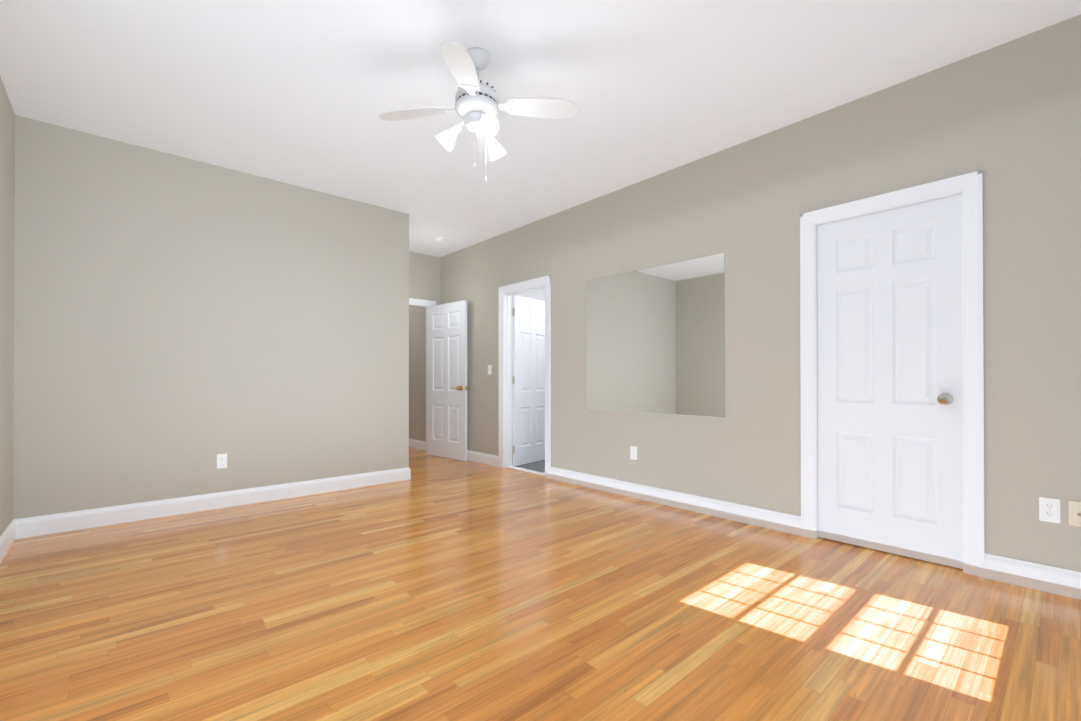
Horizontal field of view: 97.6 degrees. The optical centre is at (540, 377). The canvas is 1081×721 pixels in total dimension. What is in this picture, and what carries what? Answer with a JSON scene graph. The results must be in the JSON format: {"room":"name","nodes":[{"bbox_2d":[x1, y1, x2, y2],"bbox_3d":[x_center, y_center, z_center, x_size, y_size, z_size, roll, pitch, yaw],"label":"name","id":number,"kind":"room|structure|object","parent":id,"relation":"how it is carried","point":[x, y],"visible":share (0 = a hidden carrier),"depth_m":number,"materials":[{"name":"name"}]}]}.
{"room":"empty bedroom","nodes":[
{"label":"empty bedroom","id":0,"kind":"room"},
{"bbox_2d":[0,77,14,535],"bbox_3d":[-1.762,-0.340,1.135,0.120,2.740,5.285,0,0,-42],"label":"wall","id":1,"kind":"structure","parent":0,"point":[7,170],"depth_m":2.85,"materials":[{"name":"beige paint"}]},
{"bbox_2d":[0,519,19,562],"bbox_3d":[-1.711,0.968,1.173,0.015,0.125,5.045,0,0,-42],"label":"baseboard","id":2,"kind":"structure","parent":1,"relation":"attached to","point":[12,532],"depth_m":2.87,"materials":[{"name":"white paint"}]},
{"bbox_2d":[13,115,408,518],"bbox_3d":[-2.903,-0.322,4.463,2.860,2.740,1.435,0,0,-42],"label":"wall","id":3,"kind":"structure","parent":0,"point":[180,323],"depth_m":3.66,"materials":[{"name":"beige paint"}]},
{"bbox_2d":[20,467,410,537],"bbox_3d":[-2.358,0.982,3.970,2.725,0.125,0.015,0,0,-42],"label":"baseboard","id":4,"kind":"structure","parent":3,"relation":"attached to","point":[83,519],"depth_m":3.66,"materials":[{"name":"white paint"}]},
{"bbox_2d":[217,454,226,468],"bbox_3d":[-2.557,0.671,3.799,0.070,0.115,0.007,0,0,-42],"label":"outlet","id":5,"kind":"object","parent":3,"relation":"attached to","point":[221,460],"visible":1,"depth_m":3.80,"materials":[{"name":"white plastic"}]},
{"bbox_2d":[409,251,439,304],"bbox_3d":[-1.859,-0.313,6.280,1.120,2.740,0.120,0,0,-42],"label":"wall","id":6,"kind":"structure","parent":0,"point":[424,276],"depth_m":6.45,"materials":[{"name":"beige paint"}]},
{"bbox_2d":[428,300,468,460],"bbox_3d":[-1.232,0.040,6.214,0.815,2.019,0.180,0,0,43],"label":"entry door","id":7,"kind":"structure","parent":6,"relation":"in","point":[448,387],"depth_m":6.17,"materials":[{"name":"white paint"}]},
{"bbox_2d":[512,454,544,472],"bbox_3d":[0.568,1.104,5.949,1.955,0.104,2.640,0,0,-42],"label":"floor","id":8,"kind":"structure","parent":0,"point":[538,466],"depth_m":5.58,"materials":[{"name":"tile"}]},
{"bbox_2d":[512,288,544,445],"bbox_3d":[-0.304,-0.310,6.867,1.740,2.740,0.120,0,0,-42],"label":"wall","id":9,"kind":"structure","parent":0,"point":[538,294],"depth_m":6.88,"materials":[{"name":"paint"}]},
{"bbox_2d":[0,447,1080,720],"bbox_3d":[-1.117,1.095,3.930,4.820,0.100,8.600,0,0,-42],"label":"floor","id":10,"kind":"structure","parent":0,"point":[440,589],"depth_m":2.02,"materials":[{"name":"brown wood"}]},
{"bbox_2d":[0,0,1080,256],"bbox_3d":[-0.681,-1.743,4.335,5.990,0.100,8.600,0,0,-42],"label":"ceiling","id":11,"kind":"structure","parent":0,"point":[300,92],"depth_m":2.68,"materials":[{"name":"paint"}]},
{"bbox_2d":[434,237,444,241],"bbox_3d":[-1.224,-1.666,5.728,0.128,0.040,0.128,0,0,-42],"label":"smoke detector","id":12,"kind":"object","parent":11,"relation":"attached to","point":[439,239],"visible":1,"depth_m":5.69,"materials":[{"name":"white plastic"}]},
{"bbox_2d":[379,41,577,181],"bbox_3d":[-0.336,-1.366,2.504,0.795,0.673,0.795,0,0,-42],"label":"ceiling fan","id":13,"kind":"object","parent":11,"relation":"hanging from","point":[477,107],"visible":1,"depth_m":2.46,"materials":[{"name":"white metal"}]},
{"bbox_2d":[409,14,1080,571],"bbox_3d":[0.137,-0.320,4.980,0.120,2.740,8.480,0,0,-42],"label":"wall","id":14,"kind":"structure","parent":0,"point":[1005,118],"depth_m":3.14,"materials":[{"name":"beige paint"}]},
{"bbox_2d":[409,438,425,449],"bbox_3d":[-2.108,1.001,7.379,0.015,0.125,1.860,0,0,-42],"label":"baseboard","id":15,"kind":"structure","parent":14,"relation":"attached to","point":[418,444],"depth_m":7.07,"materials":[{"name":"white paint"}]},
{"bbox_2d":[467,450,497,466],"bbox_3d":[-0.949,0.994,6.081,0.020,0.125,1.381,0,0,-42],"label":"baseboard","id":16,"kind":"structure","parent":14,"relation":"attached to","point":[488,459],"depth_m":5.81,"materials":[{"name":"white paint"}]},
{"bbox_2d":[488,365,491,373],"bbox_3d":[-0.618,-0.096,5.723,0.013,0.115,0.070,0,0,-42],"label":"light switch","id":17,"kind":"object","parent":14,"relation":"attached to","point":[489,369],"visible":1,"depth_m":5.71,"materials":[{"name":"white plastic"}]},
{"bbox_2d":[506,466,544,475],"bbox_3d":[-0.134,1.046,5.294,0.085,0.012,0.710,0,0,-42],"label":"sill","id":18,"kind":"structure","parent":14,"relation":"attached to","point":[527,470],"depth_m":5.29,"materials":[{"name":"white wood"}]},
{"bbox_2d":[512,295,544,465],"bbox_3d":[-0.102,0.038,5.865,0.180,2.019,0.712,0,0,37],"label":"bathroom door","id":19,"kind":"structure","parent":14,"relation":"in","point":[528,376],"depth_m":5.78,"materials":[{"name":"white paint"}]},
{"bbox_2d":[630,446,636,459],"bbox_3d":[0.812,0.659,4.126,0.007,0.115,0.070,0,0,-42],"label":"outlet","id":20,"kind":"object","parent":14,"relation":"attached to","point":[633,452],"visible":1,"depth_m":4.13,"materials":[{"name":"white plastic"}]},
{"bbox_2d":[586,253,724,417],"bbox_3d":[0.901,-0.311,4.031,0.008,1.227,1.394,0,0,-42],"label":"wall mirror","id":21,"kind":"object","parent":14,"relation":"attached to","point":[655,340],"visible":1,"depth_m":3.93,"materials":[{"name":"silver mirror"}]},
{"bbox_2d":[550,467,800,535],"bbox_3d":[0.908,0.983,4.011,0.015,0.125,2.424,0,0,-42],"label":"baseboard","id":22,"kind":"structure","parent":14,"relation":"attached to","point":[774,520],"depth_m":3.71,"materials":[{"name":"white paint"}]},
{"bbox_2d":[409,170,984,577],"bbox_3d":[0.066,-0.011,4.270,1.174,2.115,5.682,0,0,-42],"label":"door frame","id":23,"kind":"structure","parent":14,"relation":"attached to","point":[969,186],"depth_m":2.91,"materials":[{"name":"white paint"}]},
{"bbox_2d":[817,194,962,568],"bbox_3d":[2.048,0.021,2.820,0.180,2.019,0.706,0,0,-42],"label":"closet door","id":24,"kind":"structure","parent":14,"relation":"in","point":[889,328],"depth_m":2.77,"materials":[{"name":"white paint"}]},
{"bbox_2d":[984,553,1080,599],"bbox_3d":[2.559,0.973,2.167,0.015,0.125,0.769,0,0,-42],"label":"baseboard","id":25,"kind":"structure","parent":14,"relation":"attached to","point":[1052,579],"depth_m":2.32,"materials":[{"name":"white paint"}]},
{"bbox_2d":[1039,497,1059,522],"bbox_3d":[2.460,0.641,2.286,0.007,0.115,0.070,0,0,-42],"label":"outlet","id":26,"kind":"object","parent":14,"relation":"attached to","point":[1049,509],"visible":1,"depth_m":2.29,"materials":[{"name":"white plastic"}]},
{"bbox_2d":[1068,501,1080,526],"bbox_3d":[2.522,0.641,2.212,0.014,0.115,0.070,0,0,-42],"label":"outlet plate","id":27,"kind":"object","parent":14,"relation":"attached to","point":[1074,513],"visible":1,"depth_m":2.23,"materials":[{"name":"beige plastic"}]}
]}

